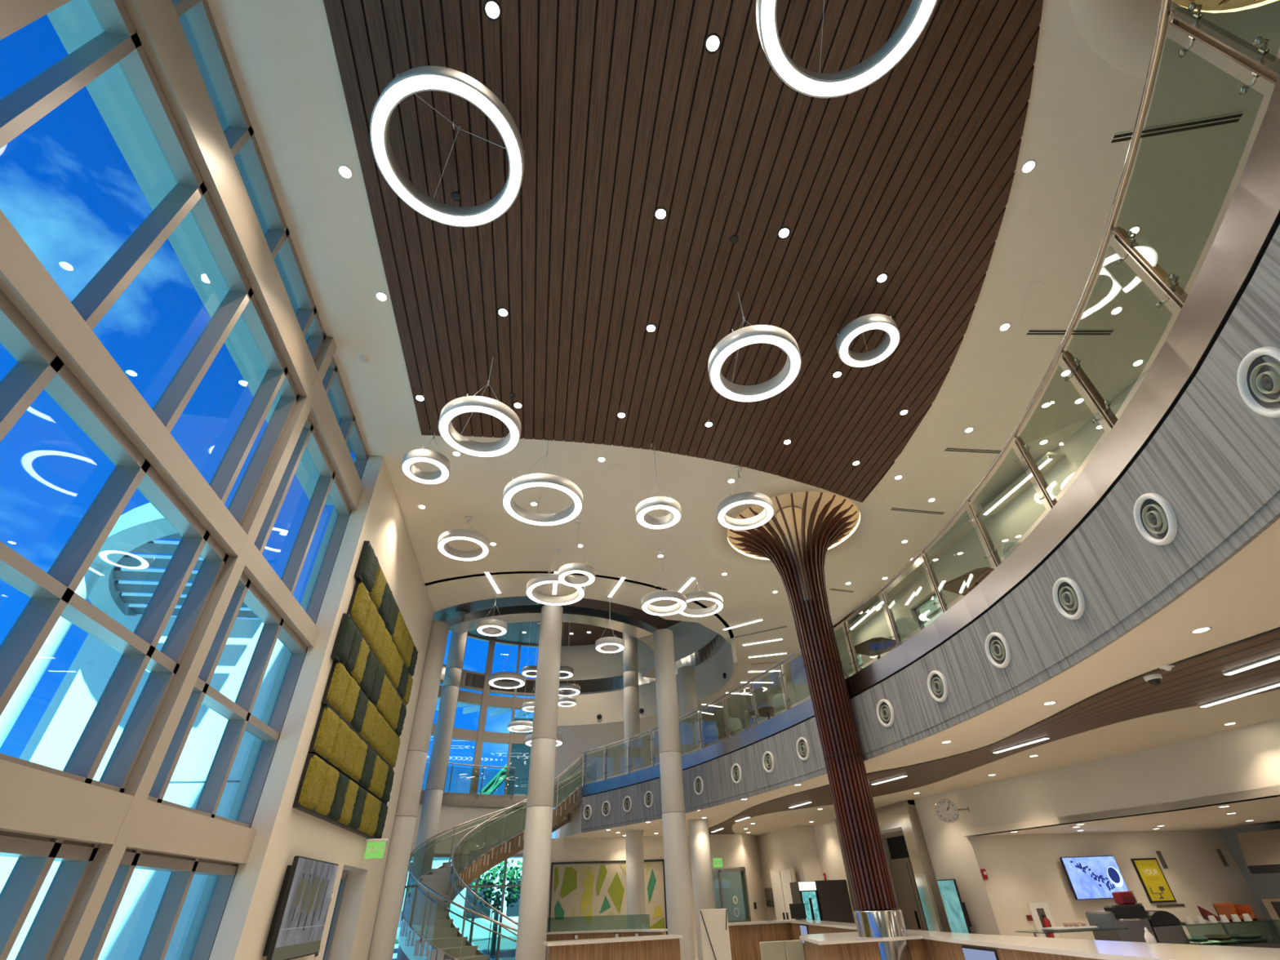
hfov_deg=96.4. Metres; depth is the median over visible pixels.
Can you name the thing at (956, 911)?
sign
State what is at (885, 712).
air nozzle
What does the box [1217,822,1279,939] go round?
wall
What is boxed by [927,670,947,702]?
air nozzle
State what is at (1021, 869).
wall
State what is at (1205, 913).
snack bag
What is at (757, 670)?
light bar
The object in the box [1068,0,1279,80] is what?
ceiling
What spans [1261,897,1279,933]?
wall oven
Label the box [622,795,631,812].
air nozzle
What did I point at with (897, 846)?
wall
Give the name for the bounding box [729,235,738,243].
ceiling sensor
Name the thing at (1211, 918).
price card
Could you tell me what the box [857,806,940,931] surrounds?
trim
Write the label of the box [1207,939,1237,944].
tray
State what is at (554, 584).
light bar
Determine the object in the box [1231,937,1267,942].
tray
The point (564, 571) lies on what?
pendant
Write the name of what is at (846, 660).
shell chair
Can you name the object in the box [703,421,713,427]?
recessed light
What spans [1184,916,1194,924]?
price card
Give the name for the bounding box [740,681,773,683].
light bar
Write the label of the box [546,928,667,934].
countertop
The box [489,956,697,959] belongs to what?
floor
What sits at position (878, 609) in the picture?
light strip
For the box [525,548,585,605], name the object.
pendant
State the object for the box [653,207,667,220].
recessed light
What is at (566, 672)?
pendant
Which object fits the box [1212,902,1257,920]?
crate
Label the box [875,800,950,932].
trim
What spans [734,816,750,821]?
light bar
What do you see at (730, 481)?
recessed light
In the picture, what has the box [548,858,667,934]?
mural
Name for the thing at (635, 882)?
round column
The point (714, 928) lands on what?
sign
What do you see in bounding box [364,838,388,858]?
exit sign
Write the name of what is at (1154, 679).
dome camera
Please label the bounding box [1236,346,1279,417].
air nozzle
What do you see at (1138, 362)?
recessed light
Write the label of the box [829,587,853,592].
ceiling vent
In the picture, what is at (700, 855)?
round column
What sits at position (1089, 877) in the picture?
television
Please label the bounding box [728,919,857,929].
countertop
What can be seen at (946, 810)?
wall clock
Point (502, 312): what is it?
recessed light
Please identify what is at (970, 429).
recessed light
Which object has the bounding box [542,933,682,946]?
countertop
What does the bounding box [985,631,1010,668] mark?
air nozzle
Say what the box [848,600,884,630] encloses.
light bar
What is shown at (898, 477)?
recessed light
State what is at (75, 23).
sunshade
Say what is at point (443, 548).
pendant
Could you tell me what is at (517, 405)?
recessed light
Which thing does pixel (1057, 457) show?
light strip
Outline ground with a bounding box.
[392,936,516,959]
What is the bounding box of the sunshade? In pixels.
[46,0,333,505]
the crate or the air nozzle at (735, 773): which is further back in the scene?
the air nozzle at (735, 773)
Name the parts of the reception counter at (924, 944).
panel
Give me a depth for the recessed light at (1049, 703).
7.61 m
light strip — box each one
[848,596,893,631]
[980,452,1066,515]
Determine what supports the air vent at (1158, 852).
in the wall at (1021, 869)
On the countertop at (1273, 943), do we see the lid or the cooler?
the lid
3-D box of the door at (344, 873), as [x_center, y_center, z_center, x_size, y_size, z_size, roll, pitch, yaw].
[-5.698,8.192,10.019,0.120,2.320,1.830,4,-37,-8]
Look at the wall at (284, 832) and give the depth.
8.92 m
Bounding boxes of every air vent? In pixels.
[1155,850,1168,868]
[1156,903,1185,907]
[1215,848,1229,866]
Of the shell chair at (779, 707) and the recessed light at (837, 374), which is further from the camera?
the shell chair at (779, 707)
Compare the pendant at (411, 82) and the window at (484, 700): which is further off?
the window at (484, 700)
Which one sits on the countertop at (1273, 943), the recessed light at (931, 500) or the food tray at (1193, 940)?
the food tray at (1193, 940)
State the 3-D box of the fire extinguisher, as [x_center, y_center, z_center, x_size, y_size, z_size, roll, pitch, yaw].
[9.002,9.852,12.637,0.118,0.400,0.125,26,-45,-32]
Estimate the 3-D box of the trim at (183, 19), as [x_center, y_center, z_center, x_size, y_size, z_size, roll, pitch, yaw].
[-4.401,-4.167,5.886,0.170,0.140,12.200,4,-37,-8]
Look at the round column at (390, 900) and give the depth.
13.68 m
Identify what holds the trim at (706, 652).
attached to the wall at (1021, 869)
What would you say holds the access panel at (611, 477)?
attached to the ceiling at (1180, 188)
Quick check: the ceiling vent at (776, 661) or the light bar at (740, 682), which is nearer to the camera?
the ceiling vent at (776, 661)
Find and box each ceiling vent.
[734,625,787,637]
[751,661,778,664]
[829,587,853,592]
[889,506,945,515]
[943,447,1001,453]
[1025,328,1114,335]
[1109,111,1244,144]
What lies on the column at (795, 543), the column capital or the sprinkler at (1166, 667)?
the column capital
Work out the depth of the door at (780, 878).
20.17 m
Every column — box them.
[367,620,449,959]
[396,610,468,959]
[515,604,563,959]
[622,632,645,928]
[653,628,695,959]
[677,666,715,959]
[702,478,912,959]
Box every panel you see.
[292,540,417,839]
[323,0,1043,502]
[597,463,630,490]
[759,939,804,959]
[1021,280,1041,320]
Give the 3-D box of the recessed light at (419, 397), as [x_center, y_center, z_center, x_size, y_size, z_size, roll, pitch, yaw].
[-3.639,-1.353,9.469,0.174,0.008,0.174,4,-37,-8]
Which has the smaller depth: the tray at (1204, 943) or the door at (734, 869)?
the tray at (1204, 943)
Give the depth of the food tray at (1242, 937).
9.97 m
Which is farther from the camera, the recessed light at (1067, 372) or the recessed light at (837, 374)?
the recessed light at (1067, 372)
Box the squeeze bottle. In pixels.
[1144,927,1156,943]
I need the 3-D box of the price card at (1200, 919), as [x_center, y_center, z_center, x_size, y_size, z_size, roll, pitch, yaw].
[9.709,7.617,9.918,0.120,0.100,0.050,4,-37,-8]
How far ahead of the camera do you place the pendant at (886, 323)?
8.15 m
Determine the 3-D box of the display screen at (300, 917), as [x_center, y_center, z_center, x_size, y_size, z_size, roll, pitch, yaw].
[-4.777,6.075,8.133,0.155,1.120,2.040,4,-37,-8]
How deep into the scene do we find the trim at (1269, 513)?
5.75 m
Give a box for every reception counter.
[728,919,857,959]
[799,928,1279,959]
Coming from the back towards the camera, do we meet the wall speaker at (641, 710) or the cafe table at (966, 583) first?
the wall speaker at (641, 710)
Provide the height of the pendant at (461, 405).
1.590 m
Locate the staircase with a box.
[396,754,596,959]
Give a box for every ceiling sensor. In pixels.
[451,191,461,200]
[508,392,515,397]
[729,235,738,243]
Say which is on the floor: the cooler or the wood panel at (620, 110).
the cooler
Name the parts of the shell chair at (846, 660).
backrest, seat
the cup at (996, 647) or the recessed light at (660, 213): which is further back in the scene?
the cup at (996, 647)
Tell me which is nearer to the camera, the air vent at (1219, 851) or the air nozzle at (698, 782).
the air vent at (1219, 851)
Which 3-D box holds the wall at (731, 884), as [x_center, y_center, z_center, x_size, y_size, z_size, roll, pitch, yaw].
[1.952,15.717,25.905,11.400,8.500,0.200,4,-37,-8]
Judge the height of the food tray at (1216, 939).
0.120 m
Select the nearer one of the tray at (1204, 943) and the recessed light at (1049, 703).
the recessed light at (1049, 703)
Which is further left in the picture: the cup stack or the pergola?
the pergola
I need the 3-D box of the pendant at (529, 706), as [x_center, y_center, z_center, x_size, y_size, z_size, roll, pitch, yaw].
[-4.178,7.380,22.949,0.780,3.470,0.782,4,-37,-8]
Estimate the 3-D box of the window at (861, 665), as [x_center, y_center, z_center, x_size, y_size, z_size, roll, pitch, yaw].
[6.863,6.381,17.785,0.080,1.820,1.400,4,-37,-8]
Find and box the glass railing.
[581,0,1279,785]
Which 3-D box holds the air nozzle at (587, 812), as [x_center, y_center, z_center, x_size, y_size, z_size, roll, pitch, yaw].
[-1.803,11.387,19.618,0.054,0.452,0.452,25,-44,-32]
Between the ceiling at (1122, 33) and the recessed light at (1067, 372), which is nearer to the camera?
the ceiling at (1122, 33)
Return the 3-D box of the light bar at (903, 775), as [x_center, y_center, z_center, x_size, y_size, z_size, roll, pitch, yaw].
[5.351,6.455,12.317,0.100,0.026,1.097,10,-38,-16]
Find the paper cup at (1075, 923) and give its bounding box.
[1071,920,1078,926]
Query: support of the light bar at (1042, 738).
attached to the ceiling at (1198, 680)
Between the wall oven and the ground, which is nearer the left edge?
the ground
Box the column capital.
[727,491,861,560]
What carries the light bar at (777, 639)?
attached to the ceiling at (1180, 188)
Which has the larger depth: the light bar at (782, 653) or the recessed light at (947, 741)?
the light bar at (782, 653)
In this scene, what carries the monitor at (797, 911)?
on the reception counter at (745, 937)
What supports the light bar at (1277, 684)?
attached to the ceiling at (1198, 680)
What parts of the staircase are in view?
post, post, post, glass panel, post, post, post, post, post, post, glass panel, post, post, post, grab rail, handrail, post, post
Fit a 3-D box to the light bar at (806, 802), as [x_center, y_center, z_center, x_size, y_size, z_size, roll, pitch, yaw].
[4.260,8.649,15.246,0.100,0.026,1.061,9,-38,-15]
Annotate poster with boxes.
[1130,857,1176,902]
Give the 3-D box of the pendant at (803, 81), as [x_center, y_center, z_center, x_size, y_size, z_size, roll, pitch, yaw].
[1.705,-4.336,4.963,1.480,0.950,1.480,4,-37,-8]
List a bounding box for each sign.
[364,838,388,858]
[698,908,731,959]
[711,856,722,867]
[937,879,971,933]
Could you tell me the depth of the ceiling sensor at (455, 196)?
6.79 m
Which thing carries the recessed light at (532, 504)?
in the ceiling at (1180, 188)
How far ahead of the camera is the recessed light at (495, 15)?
5.40 m
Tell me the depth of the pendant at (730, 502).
10.66 m
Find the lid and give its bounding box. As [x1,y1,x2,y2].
[1145,910,1190,944]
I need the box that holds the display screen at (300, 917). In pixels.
[262,855,338,959]
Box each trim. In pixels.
[178,13,353,452]
[419,791,527,807]
[440,633,725,693]
[446,604,653,638]
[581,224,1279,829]
[581,491,1279,832]
[582,71,1279,796]
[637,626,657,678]
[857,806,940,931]
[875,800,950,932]
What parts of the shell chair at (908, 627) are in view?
seat, backrest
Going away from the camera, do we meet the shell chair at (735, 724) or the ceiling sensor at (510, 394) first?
the ceiling sensor at (510, 394)
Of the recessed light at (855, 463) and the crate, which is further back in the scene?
the recessed light at (855, 463)
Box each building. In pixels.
[0,614,285,959]
[409,857,522,937]
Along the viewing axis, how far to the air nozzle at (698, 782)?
15.70 m
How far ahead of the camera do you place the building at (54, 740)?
8.81 m
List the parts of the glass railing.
post, post, post, post, post, post, post, post, post, post, post, post, post, post, post, post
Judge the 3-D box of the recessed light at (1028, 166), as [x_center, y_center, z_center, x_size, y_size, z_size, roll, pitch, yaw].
[4.599,-3.705,6.776,0.174,0.008,0.174,4,-37,-8]
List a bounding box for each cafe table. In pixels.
[749,706,774,719]
[849,636,896,659]
[942,566,994,595]
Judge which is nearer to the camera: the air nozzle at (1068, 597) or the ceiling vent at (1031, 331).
the air nozzle at (1068, 597)
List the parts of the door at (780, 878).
handle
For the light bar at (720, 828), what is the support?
attached to the ceiling at (1198, 680)
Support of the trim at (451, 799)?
attached to the wall at (1021, 869)
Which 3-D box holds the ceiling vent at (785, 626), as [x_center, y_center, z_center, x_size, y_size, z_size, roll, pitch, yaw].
[3.880,4.894,18.444,1.756,0.012,0.112,-19,-39,21]
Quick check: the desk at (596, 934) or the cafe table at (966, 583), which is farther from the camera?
the desk at (596, 934)
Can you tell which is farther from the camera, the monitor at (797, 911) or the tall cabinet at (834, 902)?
the tall cabinet at (834, 902)
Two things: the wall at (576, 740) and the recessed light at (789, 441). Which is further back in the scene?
the wall at (576, 740)
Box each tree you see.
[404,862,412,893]
[471,857,522,955]
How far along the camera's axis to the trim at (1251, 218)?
4.88 m
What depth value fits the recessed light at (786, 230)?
7.31 m
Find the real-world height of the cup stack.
0.197 m
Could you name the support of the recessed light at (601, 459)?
in the ceiling at (1180, 188)
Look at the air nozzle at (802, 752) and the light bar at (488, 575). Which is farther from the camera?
the light bar at (488, 575)
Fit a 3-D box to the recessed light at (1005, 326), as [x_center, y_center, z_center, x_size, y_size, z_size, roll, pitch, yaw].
[5.551,-2.323,8.710,0.174,0.008,0.174,4,-37,-8]
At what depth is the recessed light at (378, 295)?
7.92 m
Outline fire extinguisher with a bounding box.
[1041,915,1054,937]
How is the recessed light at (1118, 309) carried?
in the ceiling at (1180, 188)
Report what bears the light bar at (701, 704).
attached to the ceiling at (1180, 188)
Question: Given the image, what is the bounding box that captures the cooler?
[789,880,822,920]
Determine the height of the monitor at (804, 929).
0.400 m
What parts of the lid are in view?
lid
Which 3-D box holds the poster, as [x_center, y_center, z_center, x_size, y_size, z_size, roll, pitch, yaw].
[12.188,9.494,13.590,0.680,0.860,0.044,4,-37,-8]
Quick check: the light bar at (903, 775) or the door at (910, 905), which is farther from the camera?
the door at (910, 905)
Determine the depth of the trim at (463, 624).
16.55 m
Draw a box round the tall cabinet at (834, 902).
[808,879,854,923]
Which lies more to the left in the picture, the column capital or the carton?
the column capital
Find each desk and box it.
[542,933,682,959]
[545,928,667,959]
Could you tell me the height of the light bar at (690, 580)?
0.026 m
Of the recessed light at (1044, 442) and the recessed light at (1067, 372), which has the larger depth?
the recessed light at (1044, 442)
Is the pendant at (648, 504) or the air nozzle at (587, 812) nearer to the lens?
the pendant at (648, 504)
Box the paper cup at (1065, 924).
[1062,921,1068,927]
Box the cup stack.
[1126,890,1137,904]
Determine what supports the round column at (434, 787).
on the floor
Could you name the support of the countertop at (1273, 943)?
on the floor
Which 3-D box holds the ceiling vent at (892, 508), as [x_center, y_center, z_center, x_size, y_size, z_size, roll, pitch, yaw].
[6.237,0.699,12.859,1.323,0.012,0.112,5,-37,-10]
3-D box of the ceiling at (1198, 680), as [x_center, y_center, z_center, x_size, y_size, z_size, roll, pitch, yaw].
[6.195,5.968,11.721,4.800,0.001,25.700,4,-37,-8]
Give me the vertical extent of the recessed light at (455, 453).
0.008 m
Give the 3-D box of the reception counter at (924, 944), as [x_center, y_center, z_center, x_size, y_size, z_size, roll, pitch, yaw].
[4.638,5.484,5.845,2.588,1.082,10.048,6,-37,-12]
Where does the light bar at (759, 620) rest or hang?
attached to the ceiling at (1180, 188)
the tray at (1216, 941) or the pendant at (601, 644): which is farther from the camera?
the pendant at (601, 644)
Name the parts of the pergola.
post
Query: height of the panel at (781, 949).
1.040 m
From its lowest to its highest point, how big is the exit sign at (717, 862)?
0.320 m
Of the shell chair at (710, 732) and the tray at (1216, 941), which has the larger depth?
the shell chair at (710, 732)
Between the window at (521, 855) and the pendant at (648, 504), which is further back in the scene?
the window at (521, 855)
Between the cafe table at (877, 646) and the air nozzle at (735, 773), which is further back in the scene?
the air nozzle at (735, 773)
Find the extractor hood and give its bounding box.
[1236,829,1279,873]
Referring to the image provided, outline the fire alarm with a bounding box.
[980,868,988,879]
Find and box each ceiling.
[206,0,1279,727]
[432,595,680,645]
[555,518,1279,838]
[708,628,1279,834]
[960,785,1279,836]
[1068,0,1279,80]
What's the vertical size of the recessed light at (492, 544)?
0.008 m
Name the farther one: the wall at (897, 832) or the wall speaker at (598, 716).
the wall speaker at (598, 716)
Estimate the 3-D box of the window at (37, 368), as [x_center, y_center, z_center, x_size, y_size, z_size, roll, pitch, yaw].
[-4.047,-0.588,3.376,0.302,8.500,12.320,4,-37,-8]
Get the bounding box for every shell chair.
[703,724,719,746]
[728,716,745,735]
[772,693,791,715]
[840,653,862,677]
[890,617,919,649]
[1001,541,1021,559]
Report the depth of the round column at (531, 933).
12.97 m
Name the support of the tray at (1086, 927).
on the countertop at (1273, 943)
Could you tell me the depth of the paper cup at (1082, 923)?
9.75 m
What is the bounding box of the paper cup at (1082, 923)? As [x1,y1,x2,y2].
[1079,920,1085,926]
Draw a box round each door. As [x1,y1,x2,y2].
[322,869,348,959]
[711,867,751,922]
[769,866,795,919]
[888,857,928,930]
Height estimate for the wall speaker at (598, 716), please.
0.200 m
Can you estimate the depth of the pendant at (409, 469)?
9.62 m
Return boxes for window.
[0,0,368,959]
[405,853,523,959]
[421,630,538,797]
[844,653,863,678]
[914,588,947,629]
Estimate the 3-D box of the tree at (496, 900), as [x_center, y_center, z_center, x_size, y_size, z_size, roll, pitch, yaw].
[-7.063,20.937,28.459,2.736,4.131,2.762,4,-37,-8]
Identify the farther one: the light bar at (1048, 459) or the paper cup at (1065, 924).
the light bar at (1048, 459)
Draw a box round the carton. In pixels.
[1111,891,1136,904]
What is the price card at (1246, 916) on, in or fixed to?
on the countertop at (1273, 943)
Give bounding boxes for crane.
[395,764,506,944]
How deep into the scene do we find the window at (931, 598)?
14.95 m
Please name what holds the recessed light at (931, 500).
in the ceiling at (1180, 188)
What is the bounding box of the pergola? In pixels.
[0,502,259,747]
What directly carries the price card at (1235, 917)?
on the countertop at (1273, 943)
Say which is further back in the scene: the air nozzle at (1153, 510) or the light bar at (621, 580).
the light bar at (621, 580)
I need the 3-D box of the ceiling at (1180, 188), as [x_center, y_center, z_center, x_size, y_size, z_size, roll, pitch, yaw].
[2.026,2.541,15.150,16.100,0.001,32.800,4,-37,-8]
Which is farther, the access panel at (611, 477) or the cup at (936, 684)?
the access panel at (611, 477)
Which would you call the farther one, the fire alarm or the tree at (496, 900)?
the tree at (496, 900)
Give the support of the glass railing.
on the trim at (1251, 218)
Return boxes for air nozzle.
[582,804,591,819]
[601,800,610,816]
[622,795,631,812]
[644,791,653,807]
[693,776,703,795]
[730,763,741,783]
[762,751,774,773]
[795,737,809,760]
[876,698,894,727]
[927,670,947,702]
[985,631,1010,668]
[1052,577,1084,619]
[1133,493,1177,545]
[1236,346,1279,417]
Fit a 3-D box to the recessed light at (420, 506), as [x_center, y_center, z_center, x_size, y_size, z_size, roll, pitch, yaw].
[-4.608,0.571,12.100,0.174,0.008,0.174,4,-37,-8]
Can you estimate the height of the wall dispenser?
0.580 m
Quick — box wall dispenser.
[764,887,774,906]
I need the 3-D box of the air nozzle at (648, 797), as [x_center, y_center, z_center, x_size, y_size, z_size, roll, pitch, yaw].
[0.263,9.779,17.541,0.054,0.452,0.452,20,-42,-28]
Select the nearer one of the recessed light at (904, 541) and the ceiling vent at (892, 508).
the ceiling vent at (892, 508)
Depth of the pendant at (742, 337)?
6.99 m
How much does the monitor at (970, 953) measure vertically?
0.460 m
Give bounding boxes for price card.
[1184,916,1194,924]
[1195,915,1206,923]
[1208,915,1217,923]
[1219,915,1229,922]
[1231,914,1241,921]
[1242,913,1253,920]
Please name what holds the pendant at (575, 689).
hanging from the ceiling at (580, 637)
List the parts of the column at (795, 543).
post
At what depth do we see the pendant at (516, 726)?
21.02 m
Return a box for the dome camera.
[1143,673,1162,685]
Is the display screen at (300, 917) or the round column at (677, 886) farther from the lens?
the round column at (677, 886)
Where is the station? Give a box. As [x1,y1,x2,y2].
[1026,915,1032,920]
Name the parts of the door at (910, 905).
handle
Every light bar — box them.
[484,571,501,593]
[551,570,558,594]
[607,576,626,597]
[677,576,695,592]
[701,703,723,707]
[711,827,724,832]
[722,618,763,630]
[725,692,751,694]
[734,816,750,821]
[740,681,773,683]
[742,638,782,645]
[747,670,780,672]
[748,652,786,657]
[788,801,812,808]
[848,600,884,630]
[871,774,907,784]
[982,456,1053,515]
[992,737,1049,753]
[1199,681,1279,707]
[1222,653,1279,675]
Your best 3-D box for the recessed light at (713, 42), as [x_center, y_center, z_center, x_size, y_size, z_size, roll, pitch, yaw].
[0.721,-4.319,5.666,0.174,0.008,0.174,4,-37,-8]
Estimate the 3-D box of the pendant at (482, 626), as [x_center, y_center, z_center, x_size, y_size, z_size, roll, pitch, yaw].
[-3.923,3.579,15.396,0.780,1.000,0.780,4,-37,-8]
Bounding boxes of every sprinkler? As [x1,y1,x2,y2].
[358,355,368,362]
[1158,664,1174,671]
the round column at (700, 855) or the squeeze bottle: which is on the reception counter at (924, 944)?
the squeeze bottle
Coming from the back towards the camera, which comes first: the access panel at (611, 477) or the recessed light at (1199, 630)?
the access panel at (611, 477)
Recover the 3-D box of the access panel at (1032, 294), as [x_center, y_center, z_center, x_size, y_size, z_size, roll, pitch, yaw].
[5.695,-2.599,8.338,0.180,0.012,0.680,-15,-38,17]
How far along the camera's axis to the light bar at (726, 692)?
23.93 m
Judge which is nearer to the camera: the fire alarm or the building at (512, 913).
the fire alarm
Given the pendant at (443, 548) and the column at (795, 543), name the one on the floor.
the column at (795, 543)
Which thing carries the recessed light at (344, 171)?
in the ceiling at (1180, 188)
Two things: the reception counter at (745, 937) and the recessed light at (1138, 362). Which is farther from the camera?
the reception counter at (745, 937)
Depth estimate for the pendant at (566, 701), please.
21.32 m
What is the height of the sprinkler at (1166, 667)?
0.045 m
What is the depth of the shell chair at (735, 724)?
16.52 m
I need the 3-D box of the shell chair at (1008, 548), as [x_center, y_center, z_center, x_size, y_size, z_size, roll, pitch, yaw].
[5.682,1.446,8.615,0.460,0.902,0.532,1,-36,-4]
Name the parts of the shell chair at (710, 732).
backrest, seat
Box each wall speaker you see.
[596,714,601,719]
[639,707,644,713]
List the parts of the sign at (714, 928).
leg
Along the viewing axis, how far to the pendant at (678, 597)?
12.99 m
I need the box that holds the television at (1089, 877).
[1059,855,1128,899]
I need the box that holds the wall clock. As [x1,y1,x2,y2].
[934,798,969,823]
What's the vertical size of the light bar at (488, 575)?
0.026 m
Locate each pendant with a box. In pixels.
[369,66,524,226]
[401,430,451,484]
[436,515,489,560]
[438,356,521,457]
[476,594,507,636]
[488,598,525,688]
[502,439,582,525]
[507,621,533,732]
[521,602,540,676]
[521,622,540,711]
[524,595,563,746]
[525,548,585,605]
[557,518,595,586]
[558,633,576,706]
[559,604,580,696]
[560,625,573,678]
[595,598,624,653]
[635,443,681,528]
[641,548,687,615]
[675,577,723,617]
[707,291,801,402]
[715,466,773,529]
[755,0,937,97]
[835,313,900,367]
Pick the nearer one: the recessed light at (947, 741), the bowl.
the bowl
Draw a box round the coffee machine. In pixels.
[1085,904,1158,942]
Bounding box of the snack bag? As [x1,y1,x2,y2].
[1197,906,1220,920]
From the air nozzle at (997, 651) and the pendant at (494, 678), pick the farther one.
the pendant at (494, 678)
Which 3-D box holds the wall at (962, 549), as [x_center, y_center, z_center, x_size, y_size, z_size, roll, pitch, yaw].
[7.242,4.318,14.852,0.550,3.550,32.800,4,-37,-8]
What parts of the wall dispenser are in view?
panel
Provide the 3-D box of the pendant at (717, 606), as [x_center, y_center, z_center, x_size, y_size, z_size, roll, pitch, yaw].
[1.535,2.986,15.052,1.230,0.800,1.230,4,-37,-8]
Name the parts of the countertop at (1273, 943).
post, post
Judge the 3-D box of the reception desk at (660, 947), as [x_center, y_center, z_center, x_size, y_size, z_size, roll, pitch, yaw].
[-0.488,9.205,10.633,2.644,1.080,0.564,10,-38,-16]
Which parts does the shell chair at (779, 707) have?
seat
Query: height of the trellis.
0.449 m
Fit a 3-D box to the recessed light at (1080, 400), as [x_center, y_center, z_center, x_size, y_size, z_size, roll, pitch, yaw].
[7.747,-1.391,10.099,0.174,0.008,0.174,4,-37,-8]
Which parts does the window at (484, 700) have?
post, handrail, glass railing, post, post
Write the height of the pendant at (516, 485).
1.440 m
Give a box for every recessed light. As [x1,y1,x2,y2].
[337,164,353,179]
[374,291,388,302]
[414,394,425,401]
[417,504,426,509]
[452,450,461,457]
[483,0,502,21]
[489,542,497,546]
[497,307,509,317]
[512,401,523,408]
[529,502,537,506]
[597,456,606,462]
[616,411,626,418]
[644,323,657,333]
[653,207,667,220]
[703,32,721,53]
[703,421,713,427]
[727,478,735,484]
[777,226,791,239]
[782,439,791,444]
[831,370,842,378]
[851,460,860,466]
[875,272,888,283]
[893,475,902,479]
[898,408,908,415]
[901,539,908,543]
[927,497,935,502]
[940,740,951,743]
[964,426,973,433]
[998,322,1011,331]
[1020,159,1036,173]
[1038,439,1048,444]
[1042,701,1057,705]
[1059,368,1071,377]
[1073,397,1084,404]
[1109,306,1123,315]
[1126,225,1141,236]
[1131,359,1144,367]
[1189,626,1212,634]
[1222,722,1236,725]
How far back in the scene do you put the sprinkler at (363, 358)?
8.78 m
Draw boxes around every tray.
[1041,925,1097,931]
[1186,935,1214,945]
[1189,941,1214,945]
[1203,933,1237,944]
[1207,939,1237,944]
[1228,932,1267,942]
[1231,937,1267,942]
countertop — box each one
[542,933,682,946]
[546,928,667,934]
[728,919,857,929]
[1014,918,1279,948]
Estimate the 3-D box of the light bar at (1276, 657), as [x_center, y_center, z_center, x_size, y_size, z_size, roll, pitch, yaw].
[6.986,1.837,6.117,0.100,0.026,1.500,4,-37,-8]
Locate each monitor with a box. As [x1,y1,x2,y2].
[789,902,806,919]
[800,924,808,944]
[961,946,999,959]
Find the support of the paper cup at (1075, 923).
on the tray at (1086, 927)
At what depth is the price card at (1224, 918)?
9.97 m
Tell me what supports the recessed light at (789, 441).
attached to the wood panel at (620, 110)
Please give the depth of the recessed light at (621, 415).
9.96 m
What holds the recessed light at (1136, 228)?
in the ceiling at (1180, 188)
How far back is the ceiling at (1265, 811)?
11.81 m
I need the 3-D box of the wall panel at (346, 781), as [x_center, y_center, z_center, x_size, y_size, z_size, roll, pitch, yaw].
[-5.065,4.287,10.916,0.149,4.012,5.541,4,-37,-8]
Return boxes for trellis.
[435,697,533,717]
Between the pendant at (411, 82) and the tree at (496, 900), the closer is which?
the pendant at (411, 82)
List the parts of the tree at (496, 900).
crown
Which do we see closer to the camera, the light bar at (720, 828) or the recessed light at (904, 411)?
the recessed light at (904, 411)
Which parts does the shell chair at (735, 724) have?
backrest, seat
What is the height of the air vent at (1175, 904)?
0.050 m
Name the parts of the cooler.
door, door frame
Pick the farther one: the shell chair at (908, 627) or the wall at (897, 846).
the wall at (897, 846)
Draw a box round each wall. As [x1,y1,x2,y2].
[179,455,434,959]
[410,571,1279,957]
[506,709,683,807]
[699,727,746,920]
[734,368,1149,734]
[880,826,903,909]
[886,835,909,859]
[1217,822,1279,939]

